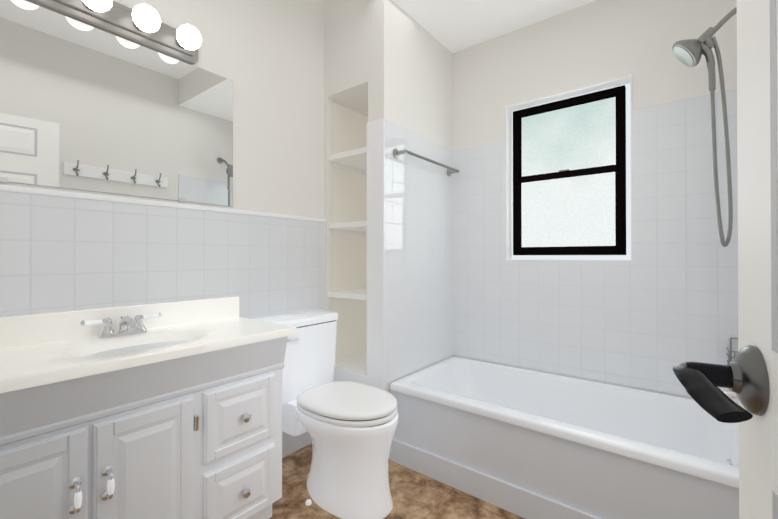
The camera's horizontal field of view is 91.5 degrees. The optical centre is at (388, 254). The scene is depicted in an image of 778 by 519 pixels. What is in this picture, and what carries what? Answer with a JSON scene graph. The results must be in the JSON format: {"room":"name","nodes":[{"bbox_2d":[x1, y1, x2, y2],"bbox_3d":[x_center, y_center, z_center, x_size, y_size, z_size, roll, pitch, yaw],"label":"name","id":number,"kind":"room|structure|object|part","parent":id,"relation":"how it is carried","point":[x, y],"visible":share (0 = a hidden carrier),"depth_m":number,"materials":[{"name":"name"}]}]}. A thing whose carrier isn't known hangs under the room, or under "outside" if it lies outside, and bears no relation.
{"room":"bathroom","nodes":[
{"label":"bathroom","id":0,"kind":"room"},
{"bbox_2d":[0,0,323,218],"bbox_3d":[-0.747,-0.269,1.942,0.100,2.740,2.730,0,0,38],"label":"wall","id":1,"kind":"structure","parent":0,"point":[266,57],"depth_m":2.00,"materials":[{"name":"white paint"}]},
{"bbox_2d":[28,0,201,64],"bbox_3d":[-1.002,-0.909,1.415,0.146,0.122,0.630,0,0,38],"label":"vanity light","id":2,"kind":"object","parent":1,"relation":"attached to","point":[143,25],"visible":1,"depth_m":1.46,"materials":[{"name":"silver metal"}]},
{"bbox_3d":[-1.036,-0.911,1.339,0.107,0.094,0.094,0,0,38],"label":"bulb","id":3,"kind":"part","parent":2,"relation":"part of","materials":[{"name":"white glass"}]},
{"bbox_3d":[-0.939,-0.910,1.465,0.107,0.094,0.094,0,0,38],"label":"bulb","id":4,"kind":"part","parent":2,"relation":"part of","materials":[{"name":"white glass"}]},
{"bbox_3d":[-0.841,-0.909,1.590,0.107,0.094,0.094,0,0,38],"label":"bulb","id":5,"kind":"part","parent":2,"relation":"part of","materials":[{"name":"white glass"}]},
{"bbox_2d":[0,0,232,206],"bbox_3d":[-1.060,-0.539,1.450,0.008,0.615,0.987,0,0,38],"label":"mirror","id":6,"kind":"object","parent":1,"relation":"attached to","point":[85,106],"visible":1,"depth_m":1.43,"materials":[{"name":"clear glass"}]},
{"bbox_2d":[0,191,324,457],"bbox_3d":[-0.938,0.449,1.605,0.008,1.300,1.770,0,0,38],"label":"tile wainscot","id":7,"kind":"structure","parent":1,"relation":"attached to","point":[60,254],"depth_m":1.55,"materials":[{"name":"white tile"}]},
{"bbox_2d":[0,184,324,221],"bbox_3d":[-0.935,-0.212,1.606,0.016,0.022,1.770,0,0,38],"label":"cap","id":8,"kind":"object","parent":7,"relation":"on","point":[35,191],"visible":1,"depth_m":1.51,"materials":[{"name":"white tile"}]},
{"bbox_2d":[333,102,367,360],"bbox_3d":[-0.255,-0.146,2.490,0.004,1.620,0.360,0,0,38],"label":"wall","id":9,"kind":"structure","parent":1,"relation":"attached to","point":[349,205],"depth_m":2.48,"materials":[{"name":"white paint"}]},
{"bbox_2d":[333,229,366,235],"bbox_3d":[-0.253,-0.145,2.474,0.017,0.024,0.379,0,0,38],"label":"cleat","id":10,"kind":"object","parent":9,"relation":"attached to","point":[336,231],"visible":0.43,"depth_m":2.46,"materials":[{"name":"white wood"}]},
{"bbox_2d":[329,221,366,231],"bbox_3d":[-0.127,-0.174,2.365,0.350,0.030,0.397,0,0,38],"label":"shelf","id":11,"kind":"object","parent":10,"relation":"on","point":[357,226],"visible":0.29,"depth_m":2.23,"materials":[{"name":"white wood"}]},
{"bbox_2d":[333,162,366,175],"bbox_3d":[-0.253,-0.558,2.477,0.017,0.024,0.379,0,0,38],"label":"cleat","id":12,"kind":"object","parent":9,"relation":"attached to","point":[347,168],"visible":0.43,"depth_m":2.46,"materials":[{"name":"white wood"}]},
{"bbox_2d":[329,147,366,170],"bbox_3d":[-0.127,-0.587,2.367,0.350,0.030,0.397,0,0,38],"label":"shelf","id":13,"kind":"object","parent":12,"relation":"on","point":[356,158],"visible":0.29,"depth_m":2.28,"materials":[{"name":"white wood"}]},
{"bbox_2d":[324,0,367,116],"bbox_3d":[-0.023,-1.296,2.505,0.360,0.680,0.760,0,0,38],"label":"wall","id":14,"kind":"structure","parent":0,"point":[346,53],"depth_m":2.22,"materials":[{"name":"white paint"}]},
{"bbox_2d":[324,97,332,311],"bbox_3d":[-0.371,-0.147,2.320,0.030,1.620,0.050,0,0,38],"label":"trim","id":15,"kind":"structure","parent":14,"relation":"attached to","point":[328,167],"depth_m":2.31,"materials":[{"name":"white paint"}]},
{"bbox_2d":[335,351,366,374],"bbox_3d":[-0.023,0.884,2.493,0.360,0.440,0.760,0,0,38],"label":"wall","id":16,"kind":"structure","parent":0,"point":[357,363],"depth_m":2.31,"materials":[{"name":"white paint"}]},
{"bbox_2d":[333,367,366,383],"bbox_3d":[-0.255,0.882,2.187,0.352,0.440,0.008,0,0,38],"label":"wall tiles","id":17,"kind":"object","parent":16,"relation":"attached to","point":[340,374],"visible":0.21,"depth_m":2.17,"materials":[{"name":"white tile"}]},
{"bbox_2d":[269,443,523,518],"bbox_3d":[0.078,1.147,1.293,2.190,0.100,2.730,0,0,38],"label":"floor","id":18,"kind":"structure","parent":0,"point":[415,495],"depth_m":1.70,"materials":[{"name":"tile"}]},
{"bbox_2d":[0,296,296,518],"bbox_3d":[-0.864,0.648,1.306,0.470,0.898,1.010,0,0,38],"label":"bathroom vanity","id":19,"kind":"object","parent":18,"relation":"on","point":[170,410],"visible":1,"depth_m":1.21,"materials":[{"name":"paint"}]},
{"bbox_3d":[-0.913,0.730,0.935,0.021,0.514,0.274,0,0,38],"label":"door","id":20,"kind":"part","parent":19,"relation":"part of","materials":[{"name":"paint"}]},
{"bbox_3d":[-0.821,0.614,1.000,0.018,0.020,0.012,0,0,38],"label":"pull arm","id":21,"kind":"part","parent":19,"relation":"part of"},
{"bbox_3d":[-0.776,0.615,1.056,0.018,0.020,0.012,0,0,38],"label":"pull arm","id":22,"kind":"part","parent":19,"relation":"part of"},
{"bbox_2d":[0,296,238,348],"bbox_3d":[-1.042,0.249,1.446,0.020,0.099,1.010,0,0,38],"label":"backsplash","id":23,"kind":"structure","parent":19,"relation":"on","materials":[{"name":"stone"}]},
{"bbox_3d":[-0.738,0.731,1.161,0.021,0.514,0.273,0,0,38],"label":"door","id":24,"kind":"part","parent":19,"relation":"part of","materials":[{"name":"paint"}]},
{"bbox_2d":[0,317,296,392],"bbox_3d":[-0.870,0.357,1.311,0.456,0.119,1.010,0,0,38],"label":"countertop","id":25,"kind":"structure","parent":19,"relation":"on","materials":[{"name":"stone"}]},
{"bbox_2d":[80,312,160,338],"bbox_3d":[-0.955,0.260,1.384,0.139,0.074,0.256,0,0,38],"label":"faucet","id":26,"kind":"object","parent":25,"relation":"on","point":[137,330],"depth_m":1.39,"materials":[{"name":"silver metal"}]},
{"bbox_3d":[-0.545,0.598,1.409,0.021,0.244,0.285,0,0,38],"label":"drawer","id":27,"kind":"part","parent":19,"relation":"part of","materials":[{"name":"paint"}]},
{"bbox_3d":[-0.545,0.873,1.408,0.021,0.234,0.285,0,0,38],"label":"drawer","id":28,"kind":"part","parent":19,"relation":"part of","materials":[{"name":"paint"}]},
{"bbox_3d":[-0.526,0.873,1.392,0.031,0.032,0.032,0,0,38],"label":"knob","id":29,"kind":"part","parent":19,"relation":"part of","materials":[{"name":"silver metal"}]},
{"bbox_3d":[-0.526,0.598,1.394,0.031,0.032,0.032,0,0,38],"label":"knob","id":30,"kind":"part","parent":19,"relation":"part of","materials":[{"name":"silver metal"}]},
{"bbox_2d":[253,310,398,518],"bbox_3d":[-0.279,0.710,1.839,0.743,0.781,0.448,0,0,38],"label":"toilet","id":31,"kind":"object","parent":18,"relation":"on","point":[349,427],"visible":0.85,"depth_m":1.66,"materials":[{"name":"white ceramic"}]},
{"bbox_3d":[-0.487,0.339,2.002,0.216,0.038,0.448,0,0,38],"label":"tank lid","id":32,"kind":"part","parent":31,"relation":"part of","materials":[{"name":"white ceramic"}]},
{"bbox_3d":[-0.489,0.546,2.002,0.204,0.361,0.436,0,0,38],"label":"tank","id":33,"kind":"part","parent":31,"relation":"part of","materials":[{"name":"white ceramic"}]},
{"bbox_3d":[-0.186,0.699,1.766,0.488,0.019,0.376,0,0,38],"label":"seat","id":34,"kind":"part","parent":31,"relation":"part of","materials":[{"name":"white plastic"}]},
{"bbox_3d":[-0.186,0.668,1.767,0.486,0.027,0.376,0,0,38],"label":"lid","id":35,"kind":"part","parent":31,"relation":"part of","materials":[{"name":"white plastic"}]},
{"bbox_3d":[-0.188,0.908,1.767,0.512,0.384,0.368,0,0,38],"label":"bowl","id":36,"kind":"part","parent":31,"relation":"part of","materials":[{"name":"white ceramic"}]},
{"bbox_2d":[389,356,738,518],"bbox_3d":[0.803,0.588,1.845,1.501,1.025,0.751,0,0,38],"label":"bathtub","id":37,"kind":"object","parent":18,"relation":"on","point":[524,443],"visible":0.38,"depth_m":1.69,"materials":[{"name":"white ceramic"}]},
{"bbox_3d":[1.343,0.550,1.443,0.156,0.071,0.049,0,0,38],"label":"spout","id":38,"kind":"part","parent":37,"relation":"part of","materials":[{"name":"silver metal"}]},
{"bbox_2d":[368,0,452,392],"bbox_3d":[0.163,-0.267,2.355,0.110,2.740,0.760,0,0,38],"label":"wall","id":39,"kind":"structure","parent":0,"point":[409,73],"depth_m":2.20,"materials":[{"name":"white paint"}]},
{"bbox_2d":[367,119,384,389],"bbox_3d":[-0.072,0.189,2.047,0.122,1.825,0.012,0,0,38],"label":"wall tiles","id":40,"kind":"structure","parent":39,"relation":"attached to","point":[375,253],"depth_m":2.04,"materials":[{"name":"white tile"}]},
{"bbox_2d":[385,119,452,383],"bbox_3d":[0.209,-0.018,2.318,0.008,1.409,0.760,0,0,38],"label":"wall tile","id":41,"kind":"structure","parent":39,"relation":"attached to","point":[418,263],"depth_m":2.25,"materials":[{"name":"white tile"}]},
{"bbox_2d":[393,149,458,175],"bbox_3d":[0.250,-0.557,2.302,0.079,0.052,0.647,0,0,38],"label":"towel rail","id":42,"kind":"object","parent":41,"relation":"attached to","point":[397,153],"visible":1,"depth_m":2.19,"materials":[{"name":"silver metal"}]},
{"bbox_3d":[0.070,-0.559,2.064,0.062,0.022,0.022,0,0,38],"label":"post","id":43,"kind":"part","parent":42,"relation":"part of","materials":[{"name":"silver metal"}]},
{"bbox_2d":[392,0,595,52],"bbox_3d":[0.808,-1.402,1.863,1.520,0.004,0.756,0,0,38],"label":"ceiling","id":44,"kind":"structure","parent":0,"point":[452,26],"depth_m":2.21,"materials":[{"name":"white paint"}]},
{"bbox_2d":[452,0,736,398],"bbox_3d":[0.885,-0.267,2.339,1.990,2.740,0.100,0,0,38],"label":"wall","id":45,"kind":"structure","parent":0,"point":[586,45],"depth_m":2.11,"materials":[{"name":"white paint"}]},
{"bbox_2d":[453,140,505,259],"bbox_3d":[0.591,-0.344,2.499,0.374,0.755,0.008,0,0,38],"label":"wall tiles","id":46,"kind":"structure","parent":45,"relation":"attached to","point":[479,205],"depth_m":2.49,"materials":[{"name":"white tile"}]},
{"bbox_2d":[506,106,510,259],"bbox_3d":[0.758,-0.451,2.407,0.004,0.968,0.069,0,0,38],"label":"window frame","id":47,"kind":"structure","parent":45,"relation":"attached to","point":[508,183],"depth_m":2.40,"materials":[{"name":"white paint"}]},
{"bbox_2d":[507,76,629,109],"bbox_3d":[1.022,-0.934,2.210,0.666,0.004,0.060,0,0,38],"label":"window trim","id":48,"kind":"structure","parent":45,"relation":"attached to","point":[577,91],"depth_m":2.18,"materials":[{"name":"white paint"}]},
{"bbox_2d":[507,259,630,260],"bbox_3d":[1.020,0.030,2.201,0.666,0.004,0.069,0,0,38],"label":"window sill","id":49,"kind":"structure","parent":45,"relation":"on","point":[573,260],"depth_m":2.11,"materials":[{"name":"white paint"}]},
{"bbox_2d":[513,85,625,254],"bbox_3d":[1.028,-0.450,2.214,0.603,0.905,0.040,0,0,38],"label":"window","id":50,"kind":"structure","parent":45,"relation":"in","point":[571,211],"depth_m":2.20,"materials":[{"name":"black"}]},
{"bbox_3d":[1.027,-0.450,2.213,0.555,0.857,0.038,0,0,38],"label":"window sash","id":51,"kind":"part","parent":50,"relation":"part of","materials":[{"name":"white glass"}]},
{"bbox_2d":[453,260,738,404],"bbox_3d":[1.040,0.359,2.146,1.512,0.654,0.008,0,0,38],"label":"wall tiles","id":52,"kind":"structure","parent":45,"relation":"attached to","point":[649,325],"depth_m":2.06,"materials":[{"name":"white tile"}]},
{"bbox_2d":[630,75,631,260],"bbox_3d":[1.281,-0.453,2.001,0.004,0.968,0.069,0,0,38],"label":"wall window reveal right","id":53,"kind":"structure","parent":45,"relation":"attached to","point":[631,164],"depth_m":1.97,"materials":[{"name":"white paint"}]},
{"bbox_2d":[631,89,737,260],"bbox_3d":[1.451,-0.362,1.831,0.472,0.785,0.008,0,0,38],"label":"wall tiles","id":54,"kind":"structure","parent":45,"relation":"attached to","point":[674,216],"depth_m":1.84,"materials":[{"name":"white tile"}]},
{"bbox_3d":[0.903,-0.276,0.659,0.100,2.740,2.730,0,0,38],"label":"wall","id":55,"kind":"structure","parent":0,"visible":0},
{"bbox_2d":[737,0,777,518],"bbox_3d":[0.296,0.065,0.157,0.050,2.028,0.779,0,0,29],"label":"door","id":56,"kind":"structure","parent":55,"relation":"in","point":[758,459],"depth_m":0.45,"materials":[{"name":"white paint"}]},
{"bbox_2d":[727,345,768,415],"bbox_3d":[0.427,0.148,0.455,0.032,0.080,0.080,0,0,38],"label":"rosette","id":57,"kind":"object","parent":56,"relation":"attached to","point":[750,387],"visible":0.94,"depth_m":0.43,"materials":[{"name":"grey metal"}]},
{"bbox_2d":[684,362,732,387],"bbox_3d":[0.396,0.148,0.470,0.045,0.027,0.027,0,0,29],"label":"door lever","id":58,"kind":"object","parent":57,"relation":"attached to","point":[718,375],"visible":0.69,"depth_m":0.46,"materials":[{"name":"black metal"}]},
{"bbox_2d":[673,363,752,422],"bbox_3d":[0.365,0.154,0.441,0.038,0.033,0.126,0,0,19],"label":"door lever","id":59,"kind":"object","parent":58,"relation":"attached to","point":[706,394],"visible":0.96,"depth_m":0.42,"materials":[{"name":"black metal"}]},
{"bbox_2d":[770,0,777,518],"bbox_3d":[0.296,-0.007,0.157,0.040,1.755,0.549,0,0,29],"label":"groove","id":60,"kind":"object","parent":56,"relation":"attached to","point":[774,167],"visible":1,"depth_m":0.40,"materials":[{"name":"white wood"}]},
{"bbox_3d":[1.401,-0.038,1.387,0.008,1.439,0.751,0,0,38],"label":"shower wall tile","id":61,"kind":"structure","parent":0,"visible":0},
{"bbox_2d":[672,7,736,246],"bbox_3d":[1.303,-0.514,1.496,0.293,0.968,0.128,0,0,38],"label":"shower head","id":62,"kind":"object","parent":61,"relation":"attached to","point":[688,52],"visible":0.9,"depth_m":1.50,"materials":[{"name":"silver metal"}]},
{"bbox_3d":[1.268,-0.764,1.527,0.072,0.216,0.042,0,0,38],"label":"handle","id":63,"kind":"part","parent":62,"relation":"part of","materials":[{"name":"silver metal"}]},
{"bbox_3d":[1.346,-0.928,1.465,0.161,0.098,0.021,0,0,38],"label":"arm","id":64,"kind":"part","parent":62,"relation":"part of"},
{"bbox_2d":[726,337,737,362],"bbox_3d":[1.562,0.433,1.679,0.096,0.112,0.082,0,0,38],"label":"basket","id":65,"kind":"object","parent":61,"relation":"attached to","point":[730,357],"visible":0.19,"depth_m":1.71,"materials":[{"name":"grey metal"}]},
{"bbox_3d":[-0.253,0.268,2.472,0.017,0.025,0.379,0,0,38],"label":"cleat","id":66,"kind":"object","parent":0,"visible":0},
{"bbox_2d":[328,288,366,299],"bbox_3d":[-0.127,0.240,2.363,0.350,0.030,0.397,0,0,38],"label":"shelf","id":67,"kind":"object","parent":66,"relation":"on","point":[359,294],"visible":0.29,"depth_m":2.25,"materials":[{"name":"white wood"}]}
]}

